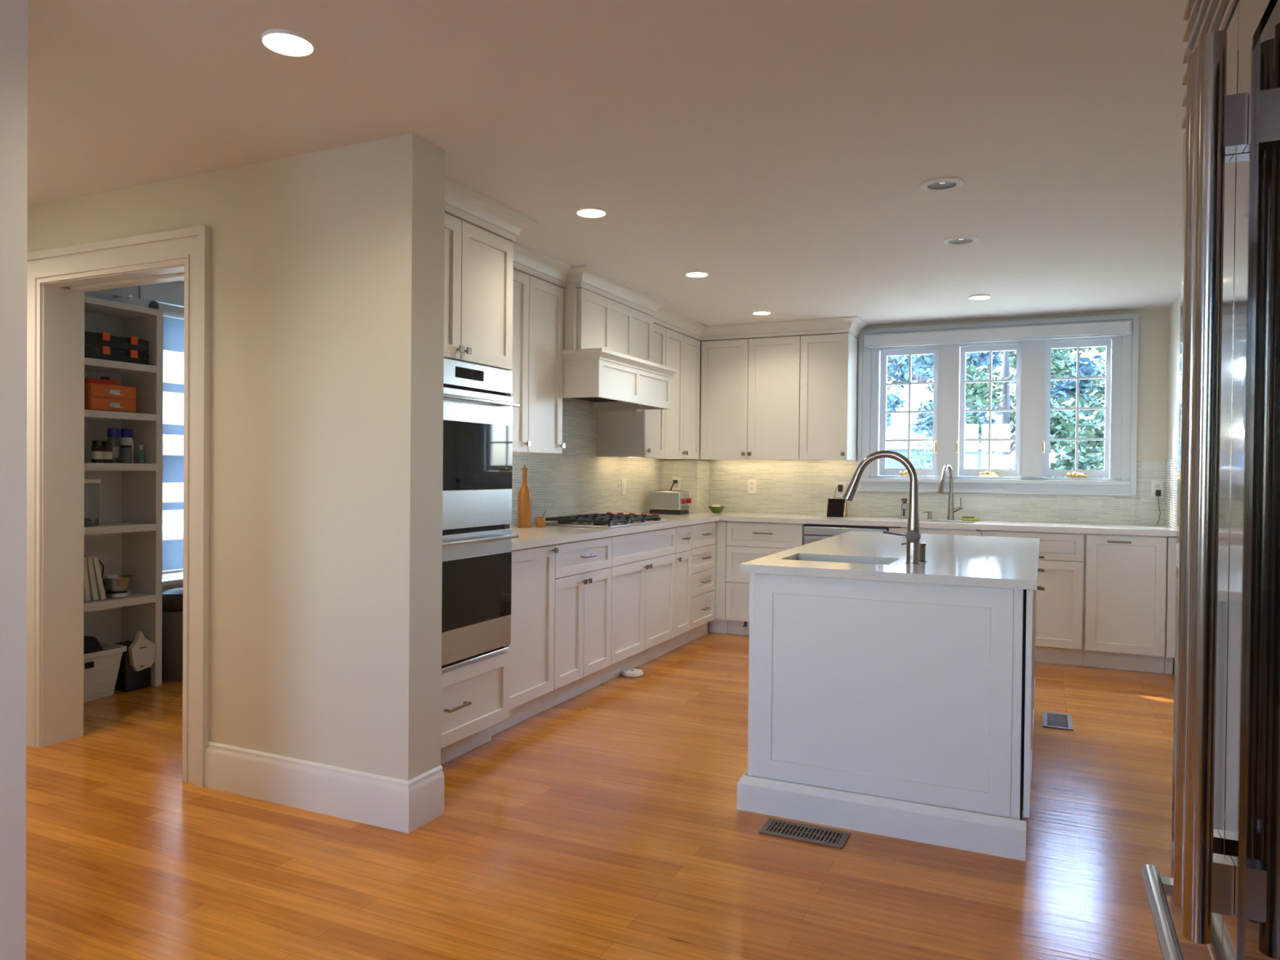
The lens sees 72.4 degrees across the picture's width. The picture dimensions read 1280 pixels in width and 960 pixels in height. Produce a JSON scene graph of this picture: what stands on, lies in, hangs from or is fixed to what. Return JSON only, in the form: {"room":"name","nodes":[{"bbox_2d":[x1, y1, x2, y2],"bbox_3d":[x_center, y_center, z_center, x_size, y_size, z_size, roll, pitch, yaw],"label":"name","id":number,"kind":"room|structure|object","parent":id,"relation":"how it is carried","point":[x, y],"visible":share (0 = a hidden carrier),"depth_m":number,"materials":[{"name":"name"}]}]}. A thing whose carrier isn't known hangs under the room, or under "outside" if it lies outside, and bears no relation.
{"room":"kitchen","nodes":[
{"label":"kitchen","id":0,"kind":"room"},
{"bbox_2d":[0,0,27,959],"bbox_3d":[-3.259,-0.010,2.855,3.886,2.410,0.120,1,1,25],"label":"wall","id":1,"kind":"structure","parent":0,"point":[13,13],"depth_m":2.07,"materials":[{"name":"white paint"}]},
{"bbox_2d":[84,280,184,590],"bbox_3d":[-2.894,-0.037,5.559,0.120,2.410,2.486,1,1,25],"label":"wall","id":2,"kind":"structure","parent":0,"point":[134,291],"depth_m":5.17,"materials":[{"name":"white paint"}]},
{"bbox_2d":[94,290,133,299],"bbox_3d":[-3.141,-1.060,4.744,0.084,0.032,0.780,1,1,25],"label":"curtain rod","id":3,"kind":"object","parent":2,"relation":"attached to","point":[129,296],"visible":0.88,"depth_m":5.02,"materials":[{"name":"white metal"}]},
{"bbox_2d":[138,283,184,586],"bbox_3d":[-2.759,-0.279,5.677,0.180,1.825,1.195,1,1,25],"label":"window","id":4,"kind":"structure","parent":2,"relation":"attached to","point":[161,293],"depth_m":5.33,"materials":[{"name":"white paint"}]},
{"bbox_2d":[148,300,184,574],"bbox_3d":[-2.713,-0.251,5.694,0.080,1.650,1.005,1,1,25],"label":"blind","id":5,"kind":"object","parent":2,"relation":"attached to","point":[173,316],"visible":0.28,"depth_m":5.38,"materials":[{"name":"fabric"}]},
{"bbox_2d":[26,133,444,780],"bbox_3d":[-2.623,-0.016,3.964,4.112,2.410,0.180,1,1,25],"label":"wall","id":6,"kind":"structure","parent":0,"point":[327,266],"depth_m":3.19,"materials":[{"name":"beige paint"}]},
{"bbox_2d":[41,265,184,746],"bbox_3d":[-2.195,0.159,3.769,0.953,2.073,0.182,1,1,25],"label":"trim","id":7,"kind":"structure","parent":6,"relation":"attached to","point":[63,308],"depth_m":3.95,"materials":[{"name":"white paint"}]},
{"bbox_2d":[26,225,210,787],"bbox_3d":[-2.239,0.098,3.672,1.195,2.195,0.028,1,1,25],"label":"trim","id":8,"kind":"structure","parent":6,"relation":"attached to","point":[189,247],"depth_m":3.47,"materials":[{"name":"white paint"}]},
{"bbox_2d":[204,741,444,833],"bbox_3d":[-1.215,1.123,3.309,1.014,0.174,0.196,1,1,25],"label":"baseboard","id":9,"kind":"structure","parent":6,"relation":"attached to","point":[395,804],"depth_m":3.17,"materials":[{"name":"white paint"}]},
{"bbox_2d":[444,175,868,341],"bbox_3d":[0.292,-1.153,5.122,1.280,0.104,4.369,1,1,25],"label":"trim","id":10,"kind":"structure","parent":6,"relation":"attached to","point":[463,202],"depth_m":5.12,"materials":[{"name":"white paint"}]},
{"bbox_2d":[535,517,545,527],"bbox_3d":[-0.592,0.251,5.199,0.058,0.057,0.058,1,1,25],"label":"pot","id":11,"kind":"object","parent":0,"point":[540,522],"depth_m":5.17,"materials":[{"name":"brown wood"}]},
{"bbox_2d":[514,397,674,526],"bbox_3d":[-0.681,-0.015,5.582,0.120,2.410,4.385,1,1,25],"label":"wall","id":12,"kind":"structure","parent":0,"point":[567,398],"depth_m":6.00,"materials":[{"name":"beige paint"}]},
{"bbox_2d":[508,269,564,453],"bbox_3d":[-0.800,-0.627,4.665,0.394,0.952,0.967,1,1,25],"label":"upper cabinet","id":13,"kind":"object","parent":12,"relation":"attached to","point":[537,304],"visible":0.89,"depth_m":4.80,"materials":[{"name":"white paint"}]},
{"bbox_2d":[511,400,661,526],"bbox_3d":[-0.511,-0.128,5.791,0.008,0.805,3.256,1,1,25],"label":"tiled wall","id":14,"kind":"structure","parent":12,"relation":"attached to","point":[575,481],"depth_m":6.02,"materials":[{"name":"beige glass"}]},
{"bbox_2d":[560,287,677,412],"bbox_3d":[-0.256,-0.792,5.556,0.633,0.633,1.170,1,1,25],"label":"range hood","id":15,"kind":"object","parent":12,"relation":"attached to","point":[606,353],"visible":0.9,"depth_m":5.26,"materials":[{"name":"white paint"}]},
{"bbox_2d":[597,323,666,457],"bbox_3d":[-0.043,-0.638,6.304,0.394,0.952,0.360,1,1,25],"label":"upper cabinet","id":16,"kind":"object","parent":12,"relation":"attached to","point":[620,434],"visible":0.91,"depth_m":6.18,"materials":[{"name":"white paint"}]},
{"bbox_2d":[657,328,700,459],"bbox_3d":[0.181,-0.641,6.789,0.394,0.952,0.704,1,1,25],"label":"upper cabinet","id":17,"kind":"object","parent":12,"relation":"attached to","point":[682,352],"visible":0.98,"depth_m":6.72,"materials":[{"name":"white paint"}]},
{"bbox_2d":[660,460,710,512],"bbox_3d":[0.379,0.051,7.341,0.329,0.430,0.301,1,1,25],"label":"tiled wall","id":18,"kind":"structure","parent":12,"relation":"attached to","point":[695,475],"depth_m":7.21,"materials":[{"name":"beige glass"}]},
{"bbox_2d":[672,476,680,490],"bbox_3d":[0.300,0.031,7.207,0.072,0.116,0.008,1,1,25],"label":"wall outlet","id":19,"kind":"object","parent":18,"relation":"attached to","point":[677,486],"visible":0.77,"depth_m":7.20,"materials":[{"name":"white plastic"}]},
{"bbox_2d":[26,620,1174,959],"bbox_3d":[-1.274,1.239,2.883,7.700,0.050,9.800,1,1,25],"label":"floor","id":20,"kind":"structure","parent":0,"point":[604,823],"depth_m":2.85,"materials":[{"name":"brown wood"}]},
{"bbox_2d":[83,642,126,702],"bbox_3d":[-3.039,1.045,4.687,0.302,0.260,0.418,1,1,25],"label":"laundry basket","id":21,"kind":"object","parent":20,"relation":"on","point":[100,668],"visible":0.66,"depth_m":4.70,"materials":[{"name":"white plastic"}]},
{"bbox_2d":[84,635,102,653],"bbox_3d":[-3.046,1.002,4.691,0.230,0.326,0.300,1,1,25],"label":"folded cloth","id":22,"kind":"object","parent":21,"relation":"in","point":[91,644],"visible":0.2,"depth_m":4.70,"materials":[{"name":"grey fabric"}]},
{"bbox_2d":[84,296,163,686],"bbox_3d":[-3.047,0.104,4.706,0.318,2.145,0.804,1,1,25],"label":"pantry shelving","id":23,"kind":"object","parent":20,"relation":"on","point":[127,539],"visible":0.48,"depth_m":4.99,"materials":[{"name":"white paint"}]},
{"bbox_2d":[84,556,90,601],"bbox_3d":[-3.041,0.530,4.706,0.185,0.239,0.049,1,1,25],"label":"cookbook","id":24,"kind":"object","parent":23,"relation":"on","point":[86,589],"visible":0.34,"depth_m":4.67,"materials":[{"name":"beige paper"}]},
{"bbox_2d":[84,555,97,600],"bbox_3d":[-3.026,0.530,4.739,0.185,0.239,0.061,1,1,25],"label":"cookbook","id":25,"kind":"object","parent":23,"relation":"on","point":[92,584],"visible":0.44,"depth_m":4.70,"materials":[{"name":"beige paper"}]},
{"bbox_2d":[84,478,101,526],"bbox_3d":[-2.978,0.120,4.673,0.115,0.257,0.125,1,1,25],"label":"canister","id":26,"kind":"object","parent":23,"relation":"on","point":[93,520],"visible":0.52,"depth_m":4.72,"materials":[{"name":"clear plastic"}]},
{"bbox_2d":[86,555,106,599],"bbox_3d":[-3.010,0.531,4.772,0.185,0.238,0.072,1,1,25],"label":"cookbook","id":27,"kind":"object","parent":23,"relation":"on","point":[100,586],"visible":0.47,"depth_m":4.73,"materials":[{"name":"beige paper"}]},
{"bbox_2d":[91,440,102,462],"bbox_3d":[-2.926,-0.152,4.711,0.055,0.120,0.054,1,1,25],"label":"spice jar","id":28,"kind":"object","parent":23,"relation":"on","point":[96,447],"visible":0.96,"depth_m":4.69,"materials":[{"name":"brown glass"}]},
{"bbox_2d":[102,440,112,462],"bbox_3d":[-2.910,-0.152,4.770,0.055,0.120,0.054,1,1,25],"label":"spice jar","id":29,"kind":"object","parent":23,"relation":"on","point":[107,445],"visible":0.86,"depth_m":4.75,"materials":[{"name":"brown glass"}]},
{"bbox_2d":[84,382,136,413],"bbox_3d":[-2.963,-0.447,4.813,0.250,0.148,0.268,1,1,25],"label":"drawer box","id":30,"kind":"object","parent":23,"relation":"on","point":[97,397],"visible":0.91,"depth_m":4.75,"materials":[{"name":"orange paint"}]},
{"bbox_2d":[84,377,119,385],"bbox_3d":[-2.983,-0.533,4.773,0.165,0.024,0.180,1,1,25],"label":"pouch","id":31,"kind":"object","parent":30,"relation":"on","point":[86,380],"visible":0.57,"depth_m":4.72,"materials":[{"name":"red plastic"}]},
{"bbox_2d":[106,428,120,462],"bbox_3d":[-2.928,-0.190,4.861,0.069,0.193,0.069,1,1,25],"label":"bottle","id":32,"kind":"object","parent":23,"relation":"on","point":[113,433],"visible":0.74,"depth_m":4.84,"materials":[{"name":"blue plastic"}]},
{"bbox_2d":[84,344,148,364],"bbox_3d":[-2.992,-0.685,4.771,0.246,0.076,0.510,1,1,25],"label":"case","id":33,"kind":"object","parent":23,"relation":"on","point":[105,353],"visible":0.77,"depth_m":4.79,"materials":[{"name":"black plastic"}]},
{"bbox_2d":[84,330,148,352],"bbox_3d":[-2.991,-0.759,4.770,0.246,0.076,0.510,1,1,25],"label":"case","id":34,"kind":"object","parent":33,"relation":"on","point":[91,338],"visible":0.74,"depth_m":4.79,"materials":[{"name":"black plastic"}]},
{"bbox_2d":[104,590,132,598],"bbox_3d":[-2.921,0.636,4.879,0.148,0.031,0.148,1,1,25],"label":"kitchen scale","id":35,"kind":"object","parent":23,"relation":"on","point":[126,593],"visible":0.73,"depth_m":4.83,"materials":[{"name":"silver metal"}]},
{"bbox_2d":[102,574,134,591],"bbox_3d":[-2.920,0.579,4.878,0.172,0.081,0.172,1,1,25],"label":"steel bowl","id":36,"kind":"object","parent":35,"relation":"on","point":[113,583],"visible":0.88,"depth_m":4.83,"materials":[{"name":"silver metal"}]},
{"bbox_2d":[120,444,132,463],"bbox_3d":[-2.855,-0.143,4.854,0.060,0.100,0.059,1,1,25],"label":"glass jar","id":37,"kind":"object","parent":23,"relation":"on","point":[126,451],"visible":1,"depth_m":4.83,"materials":[{"name":"grey"}]},
{"bbox_2d":[120,428,133,463],"bbox_3d":[-2.890,-0.190,4.920,0.069,0.193,0.069,1,1,25],"label":"bottle","id":38,"kind":"object","parent":23,"relation":"on","point":[126,434],"visible":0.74,"depth_m":4.90,"materials":[{"name":"white plastic"}]},
{"bbox_2d":[137,444,144,463],"bbox_3d":[-2.820,-0.146,4.941,0.034,0.105,0.034,1,1,25],"label":"bottle","id":39,"kind":"object","parent":23,"relation":"on","point":[140,452],"visible":1,"depth_m":4.93,"materials":[{"name":"teal plastic"}]},
{"bbox_2d":[111,631,155,691],"bbox_3d":[-2.889,1.010,4.942,0.234,0.328,0.157,1,1,25],"label":"bin","id":40,"kind":"object","parent":20,"relation":"on","point":[136,662],"visible":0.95,"depth_m":4.88,"materials":[{"name":"black plastic"}]},
{"bbox_2d":[161,587,182,681],"bbox_3d":[-2.737,0.911,5.215,0.300,0.524,0.300,1,1,25],"label":"waste bin","id":41,"kind":"object","parent":20,"relation":"on","point":[172,599],"visible":0.34,"depth_m":5.09,"materials":[{"name":"grey"}]},
{"bbox_2d":[440,213,513,764],"bbox_3d":[-1.052,0.053,3.795,0.702,2.303,0.824,1,1,25],"label":"tall cabinet","id":42,"kind":"object","parent":20,"relation":"on","point":[478,263],"visible":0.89,"depth_m":3.80,"materials":[{"name":"white paint"}]},
{"bbox_2d":[441,358,519,671],"bbox_3d":[-0.994,0.139,3.767,0.638,1.280,0.802,1,1,25],"label":"double oven","id":43,"kind":"object","parent":42,"relation":"in","point":[477,468],"visible":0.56,"depth_m":3.77,"materials":[{"name":"silver metal"}]},
{"bbox_2d":[491,544,558,735],"bbox_3d":[-0.802,0.762,4.407,0.626,0.877,0.484,1,1,25],"label":"base cabinet","id":44,"kind":"object","parent":20,"relation":"on","point":[531,650],"visible":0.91,"depth_m":4.33,"materials":[{"name":"white paint"}]},
{"bbox_2d":[511,511,1176,550],"bbox_3d":[1.206,0.316,5.165,3.646,0.036,3.546,1,1,25],"label":"countertop","id":45,"kind":"structure","parent":44,"relation":"on","point":[533,536],"depth_m":5.88,"materials":[{"name":"white stone"}]},
{"bbox_2d":[517,464,531,527],"bbox_3d":[-0.681,0.095,5.161,0.080,0.369,0.080,1,1,25],"label":"pepper mill","id":46,"kind":"object","parent":45,"relation":"on","point":[524,496],"visible":1,"depth_m":5.13,"materials":[{"name":"brown wood"}]},
{"bbox_2d":[535,510,546,527],"bbox_3d":[-0.591,0.229,5.202,0.058,0.101,0.064,1,1,6],"label":"jar","id":47,"kind":"object","parent":45,"relation":"on","point":[540,522],"visible":1,"depth_m":5.17,"materials":[{"name":"brown wood"}]},
{"bbox_2d":[545,511,671,528],"bbox_3d":[-0.210,0.254,5.673,0.515,0.048,0.920,1,1,25],"label":"gas cooktop","id":48,"kind":"object","parent":45,"relation":"in","point":[608,520],"visible":0.98,"depth_m":5.44,"materials":[{"name":"silver metal"}]},
{"bbox_2d":[545,519,671,528],"bbox_3d":[-0.210,0.273,5.673,0.515,0.010,0.920,1,1,25],"label":"tray","id":49,"kind":"object","parent":48,"relation":"attached to","point":[632,522],"depth_m":5.35,"materials":[{"name":"silver metal"}]},
{"bbox_2d":[648,489,692,515],"bbox_3d":[0.247,0.176,6.938,0.296,0.185,0.200,1,1,25],"label":"toaster","id":50,"kind":"object","parent":45,"relation":"on","point":[661,502],"visible":1,"depth_m":6.86,"materials":[{"name":"silver metal"}]},
{"bbox_2d":[826,497,847,517],"bbox_3d":[1.517,0.213,6.742,0.144,0.140,0.106,1,1,25],"label":"smart display","id":51,"kind":"object","parent":45,"relation":"on","point":[835,507],"visible":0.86,"depth_m":6.72,"materials":[{"name":"black glass"}]},
{"bbox_2d":[901,497,907,518],"bbox_3d":[2.006,0.214,6.633,0.042,0.150,0.058,1,1,25],"label":"soap dispenser","id":52,"kind":"object","parent":45,"relation":"on","point":[904,505],"visible":1,"depth_m":6.62,"materials":[{"name":"silver"}]},
{"bbox_2d":[937,463,962,519],"bbox_3d":[2.253,0.088,6.419,0.265,0.412,0.100,0,1,-35],"label":"window faucet","id":53,"kind":"object","parent":45,"relation":"on","point":[951,510],"visible":1,"depth_m":6.47,"materials":[{"name":"silver metal"}]},
{"bbox_2d":[542,536,612,711],"bbox_3d":[-0.559,0.759,4.922,0.634,0.877,0.651,1,1,25],"label":"base cabinet","id":54,"kind":"object","parent":20,"relation":"on","point":[583,568],"visible":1,"depth_m":4.77,"materials":[{"name":"white paint"}]},
{"bbox_2d":[622,668,643,677],"bbox_3d":[-0.046,1.182,5.361,0.134,0.032,0.134,1,1,25],"label":"puck","id":55,"kind":"object","parent":20,"relation":"on","point":[628,673],"visible":1,"depth_m":5.32,"materials":[{"name":"white plastic"}]},
{"bbox_2d":[600,527,675,684],"bbox_3d":[-0.222,0.754,5.662,0.626,0.877,0.970,1,1,25],"label":"base cabinet","id":56,"kind":"object","parent":20,"relation":"on","point":[643,562],"visible":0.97,"depth_m":5.49,"materials":[{"name":"white paint"}]},
{"bbox_2d":[666,524,692,653],"bbox_3d":[0.048,0.750,6.238,0.634,0.877,0.299,1,1,25],"label":"base cabinet","id":57,"kind":"object","parent":20,"relation":"on","point":[683,533],"visible":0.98,"depth_m":6.13,"materials":[{"name":"white paint"}]},
{"bbox_2d":[682,521,715,644],"bbox_3d":[0.221,0.748,6.612,0.634,0.877,0.522,1,1,25],"label":"base cabinet","id":58,"kind":"object","parent":20,"relation":"on","point":[703,535],"visible":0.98,"depth_m":6.48,"materials":[{"name":"white paint"}]},
{"bbox_2d":[708,520,727,634],"bbox_3d":[0.599,0.753,6.764,0.153,0.870,0.066,1,1,25],"label":"cabinet filler","id":59,"kind":"object","parent":20,"relation":"on","point":[719,625],"visible":0.82,"depth_m":6.72,"materials":[{"name":"white paint"}]},
{"bbox_2d":[725,520,804,635],"bbox_3d":[1.044,0.753,6.835,0.593,0.877,0.634,1,1,25],"label":"base cabinet","id":60,"kind":"object","parent":20,"relation":"on","point":[746,541],"visible":0.33,"depth_m":6.65,"materials":[{"name":"white paint"}]},
{"bbox_2d":[758,817,850,848],"bbox_3d":[0.572,1.227,3.040,0.292,0.005,0.135,1,1,25],"label":"floor vent","id":61,"kind":"object","parent":20,"relation":"in","point":[775,827],"visible":1,"depth_m":3.04,"materials":[{"name":"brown metal"}]},
{"bbox_2d":[803,524,900,544],"bbox_3d":[1.589,0.757,6.568,0.613,0.848,0.642,1,1,25],"label":"dishwasher","id":62,"kind":"object","parent":20,"relation":"on","point":[811,532],"visible":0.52,"depth_m":6.37,"materials":[{"name":"silver metal"}]},
{"bbox_2d":[804,524,900,536],"bbox_3d":[1.607,0.757,6.607,0.613,0.848,0.555,1,1,25],"label":"tub","id":63,"kind":"object","parent":62,"relation":"in","point":[806,525],"depth_m":6.37,"materials":[{"name":"metal"}]},
{"bbox_2d":[737,555,1044,861],"bbox_3d":[1.259,0.786,3.958,1.028,0.882,2.038,1,1,25],"label":"kitchen island","id":64,"kind":"object","parent":20,"relation":"on","point":[902,710],"visible":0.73,"depth_m":3.05,"materials":[{"name":"white paint"}]},
{"bbox_2d":[739,531,1039,590],"bbox_3d":[1.259,0.328,3.975,1.009,0.031,2.059,1,1,25],"label":"island countertop","id":65,"kind":"structure","parent":64,"relation":"on","point":[992,562],"depth_m":3.45,"materials":[{"name":"white stone"}]},
{"bbox_2d":[843,450,920,564],"bbox_3d":[0.929,0.101,3.366,0.294,0.430,0.054,1,1,25],"label":"island faucet","id":66,"kind":"object","parent":65,"relation":"on","point":[913,535],"visible":1,"depth_m":3.31,"materials":[{"name":"silver metal"}]},
{"bbox_2d":[900,542,926,562],"bbox_3d":[1.067,0.280,3.409,0.099,0.073,0.036,1,1,25],"label":"soap dispenser","id":67,"kind":"object","parent":65,"relation":"on","point":[922,545],"visible":0.71,"depth_m":3.38,"materials":[{"name":"silver metal"}]},
{"bbox_2d":[888,527,982,536],"bbox_3d":[2.156,0.774,6.326,0.615,0.868,0.626,1,1,25],"label":"base cabinet","id":68,"kind":"object","parent":20,"relation":"on","point":[935,531],"visible":0.02,"depth_m":6.04,"materials":[{"name":"white paint"}]},
{"bbox_2d":[982,529,1084,666],"bbox_3d":[2.719,0.778,6.061,0.625,0.877,0.634,1,1,25],"label":"base cabinet","id":69,"kind":"object","parent":20,"relation":"on","point":[1060,607],"visible":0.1,"depth_m":5.75,"materials":[{"name":"white paint"}]},
{"bbox_2d":[1042,711,1073,730],"bbox_3d":[2.128,1.226,4.456,0.138,0.005,0.300,1,1,25],"label":"floor vent","id":70,"kind":"object","parent":20,"relation":"in","point":[1050,719],"visible":1,"depth_m":4.44,"materials":[{"name":"grey metal"}]},
{"bbox_2d":[1083,533,1167,673],"bbox_3d":[3.213,0.786,5.833,0.459,0.877,0.634,1,1,25],"label":"base cabinet","id":71,"kind":"object","parent":20,"relation":"on","point":[1125,581],"visible":1,"depth_m":5.59,"materials":[{"name":"white paint"}]},
{"bbox_2d":[1164,537,1176,674],"bbox_3d":[3.344,0.794,5.506,0.048,0.870,0.082,1,1,25],"label":"cabinet filler","id":72,"kind":"object","parent":20,"relation":"on","point":[1171,548],"visible":0.79,"depth_m":5.47,"materials":[{"name":"white paint"}]},
{"bbox_2d":[1141,0,1279,959],"bbox_3d":[1.036,0.190,0.922,0.770,2.134,1.230,1,1,25],"label":"refrigerator","id":73,"kind":"object","parent":20,"relation":"on","point":[1223,886],"visible":1,"depth_m":1.11,"materials":[{"name":"silver metal"}]},
{"bbox_2d":[26,0,1188,325],"bbox_3d":[-1.225,-1.256,2.910,7.700,0.120,9.920,1,1,25],"label":"ceiling","id":74,"kind":"structure","parent":0,"point":[782,152],"depth_m":2.89,"materials":[{"name":"white paint"}]},
{"bbox_2d":[261,28,314,56],"bbox_3d":[-0.952,-1.181,2.363,0.132,0.011,0.132,1,1,25],"label":"recessed light","id":75,"kind":"object","parent":74,"relation":"in","point":[284,42],"visible":1,"depth_m":2.36,"materials":[{"name":"white plastic"}]},
{"bbox_2d":[576,206,606,217],"bbox_3d":[-0.217,-1.191,3.890,0.132,0.011,0.132,1,1,25],"label":"recessed light","id":76,"kind":"object","parent":74,"relation":"in","point":[587,211],"visible":1,"depth_m":3.89,"materials":[{"name":"white plastic"}]},
{"bbox_2d":[685,270,708,277],"bbox_3d":[0.331,-1.199,5.090,0.132,0.011,0.132,1,1,25],"label":"recessed light","id":77,"kind":"object","parent":74,"relation":"in","point":[696,273],"visible":1,"depth_m":5.09,"materials":[{"name":"white plastic"}]},
{"bbox_2d":[920,177,964,191],"bbox_3d":[1.202,-1.173,3.480,0.164,0.011,0.164,1,1,25],"label":"recessed light","id":78,"kind":"object","parent":74,"relation":"in","point":[944,184],"visible":1,"depth_m":3.47,"materials":[{"name":"white metal"}]},
{"bbox_2d":[942,235,978,245],"bbox_3d":[1.581,-1.178,4.309,0.164,0.011,0.164,1,1,25],"label":"recessed light","id":79,"kind":"object","parent":74,"relation":"in","point":[966,239],"visible":1,"depth_m":4.30,"materials":[{"name":"white metal"}]},
{"bbox_2d":[968,294,990,299],"bbox_3d":[2.203,-1.187,5.675,0.132,0.011,0.132,1,1,25],"label":"recessed light","id":80,"kind":"object","parent":74,"relation":"in","point":[974,296],"visible":1,"depth_m":5.67,"materials":[{"name":"white"}]},
{"bbox_2d":[674,307,1168,568],"bbox_3d":[1.989,-0.003,6.831,3.920,2.410,0.120,1,1,25],"label":"wall","id":81,"kind":"structure","parent":0,"point":[1153,323],"depth_m":6.05,"materials":[{"name":"beige paint"}]},
{"bbox_2d":[659,342,701,459],"bbox_3d":[0.383,-0.646,7.289,0.342,0.950,0.368,1,1,25],"label":"cabinet filler","id":82,"kind":"object","parent":81,"relation":"attached to","point":[700,343],"visible":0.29,"depth_m":7.12,"materials":[{"name":"white paint"}]},
{"bbox_2d":[700,336,804,460],"bbox_3d":[0.926,-0.637,7.023,0.809,0.952,0.394,1,1,25],"label":"upper cabinet","id":83,"kind":"object","parent":81,"relation":"attached to","point":[750,399],"visible":0.98,"depth_m":6.86,"materials":[{"name":"white paint"}]},
{"bbox_2d":[799,333,857,460],"bbox_3d":[1.462,-0.629,6.776,0.366,0.952,0.394,1,1,25],"label":"upper cabinet","id":84,"kind":"object","parent":81,"relation":"attached to","point":[828,371],"visible":1,"depth_m":6.63,"materials":[{"name":"white paint"}]},
{"bbox_2d":[709,458,1165,525],"bbox_3d":[2.101,0.065,6.709,3.324,0.450,0.008,1,1,25],"label":"tiled wall","id":85,"kind":"structure","parent":81,"relation":"attached to","point":[788,486],"depth_m":6.80,"materials":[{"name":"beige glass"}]},
{"bbox_2d":[747,479,756,493],"bbox_3d":[0.929,0.052,7.242,0.072,0.116,0.008,1,1,25],"label":"wall outlet","id":86,"kind":"object","parent":85,"relation":"attached to","point":[752,483],"visible":1,"depth_m":7.24,"materials":[{"name":"white plastic"}]},
{"bbox_2d":[1151,480,1163,497],"bbox_3d":[3.565,0.061,6.023,0.072,0.116,0.008,1,1,25],"label":"wall outlet","id":87,"kind":"object","parent":85,"relation":"attached to","point":[1155,485],"visible":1,"depth_m":6.03,"materials":[{"name":"white plastic"}]},
{"bbox_2d":[857,313,1138,496],"bbox_3d":[2.600,-0.533,6.504,1.912,1.266,0.155,1,1,25],"label":"window","id":88,"kind":"structure","parent":81,"relation":"in","point":[1033,409],"depth_m":6.41,"materials":[{"name":"white paint"}]},
{"bbox_2d":[864,320,1131,347],"bbox_3d":[2.568,-1.060,6.408,1.804,0.096,0.078,1,1,25],"label":"roller blind","id":89,"kind":"object","parent":88,"relation":"attached to","point":[1124,327],"visible":1,"depth_m":6.34,"materials":[{"name":"white fabric"}]},
{"bbox_2d":[1165,293,1180,675],"bbox_3d":[1.729,0.053,1.542,0.316,2.410,9.699,1,1,25],"label":"wall","id":90,"kind":"structure","parent":0,"point":[1175,308],"depth_m":5.74,"materials":[{"name":"beige paint"}]},
{"bbox_2d":[1164,458,1177,530],"bbox_3d":[2.587,0.102,3.790,0.008,0.450,4.900,1,1,25],"label":"tiled wall","id":91,"kind":"structure","parent":90,"relation":"attached to","point":[1171,465],"depth_m":5.71,"materials":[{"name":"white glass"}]},
{"label":"outside","id":92,"kind":"structure","parent":0,"visible":0},
{"bbox_3d":[10.758,2.027,30.267,120.000,0.200,130.000,1,1,25],"label":"ground","id":93,"kind":"structure","parent":92,"visible":0},
{"bbox_2d":[886,355,917,413],"bbox_3d":[4.290,-1.710,15.413,1.038,7.523,1.598,0,1,-22],"label":"tree","id":94,"kind":"object","parent":93,"relation":"on","point":[891,404],"visible":0.16,"depth_m":15.14,"materials":[{"name":"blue plant"}]},
{"bbox_2d":[890,380,933,439],"bbox_3d":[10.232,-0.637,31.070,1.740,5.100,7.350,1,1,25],"label":"house","id":95,"kind":"structure","parent":93,"relation":"on","point":[899,421],"depth_m":27.94,"materials":[{"name":"white"}]},
{"bbox_2d":[906,435,937,479],"bbox_3d":[4.365,0.652,13.162,0.868,2.911,0.874,1,1,25],"label":"shrub","id":96,"kind":"object","parent":93,"relation":"on","point":[922,454],"visible":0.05,"depth_m":13.16,"materials":[{"name":"green plant"}]},
{"bbox_2d":[881,441,991,476],"bbox_3d":[6.764,0.527,21.334,3.200,2.920,2.750,1,1,25],"label":"shed","id":97,"kind":"object","parent":93,"relation":"on","point":[975,455],"visible":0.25,"depth_m":20.06,"materials":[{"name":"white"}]},
{"bbox_2d":[911,354,969,439],"bbox_3d":[3.692,-0.919,11.117,1.123,6.021,0.800,0,1,-43],"label":"tree","id":98,"kind":"object","parent":93,"relation":"on","point":[927,425],"visible":0.19,"depth_m":10.72,"materials":[{"name":"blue plant"}]},
{"bbox_2d":[886,352,999,432],"bbox_3d":[14.605,-3.088,45.220,7.930,9.812,7.624,1,1,25],"label":"tree","id":99,"kind":"object","parent":93,"relation":"on","point":[923,363],"visible":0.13,"depth_m":43.48,"materials":[{"name":"green plant"}]},
{"bbox_2d":[990,457,1014,479],"bbox_3d":[3.714,0.827,9.257,0.763,2.570,0.655,1,1,35],"label":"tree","id":100,"kind":"object","parent":93,"relation":"on","point":[1012,462],"visible":0.09,"depth_m":9.07,"materials":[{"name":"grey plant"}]},
{"bbox_2d":[926,348,1085,480],"bbox_3d":[6.101,-0.936,14.729,2.625,6.020,2.846,1,1,25],"label":"tree","id":101,"kind":"object","parent":93,"relation":"on","point":[1063,427],"visible":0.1,"depth_m":14.26,"materials":[{"name":"green plant"}]},
{"bbox_2d":[960,347,1111,470],"bbox_3d":[10.664,-3.489,23.501,4.856,11.020,5.390,1,1,25],"label":"tree","id":102,"kind":"object","parent":93,"relation":"on","point":[1064,388],"visible":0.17,"depth_m":22.63,"materials":[{"name":"green plant"}]},
{"bbox_2d":[1049,341,1112,478],"bbox_3d":[9.269,-1.677,16.768,3.978,7.520,3.071,0,1,-27],"label":"tree","id":103,"kind":"object","parent":93,"relation":"on","point":[1095,428],"visible":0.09,"depth_m":16.61,"materials":[{"name":"green plant"}]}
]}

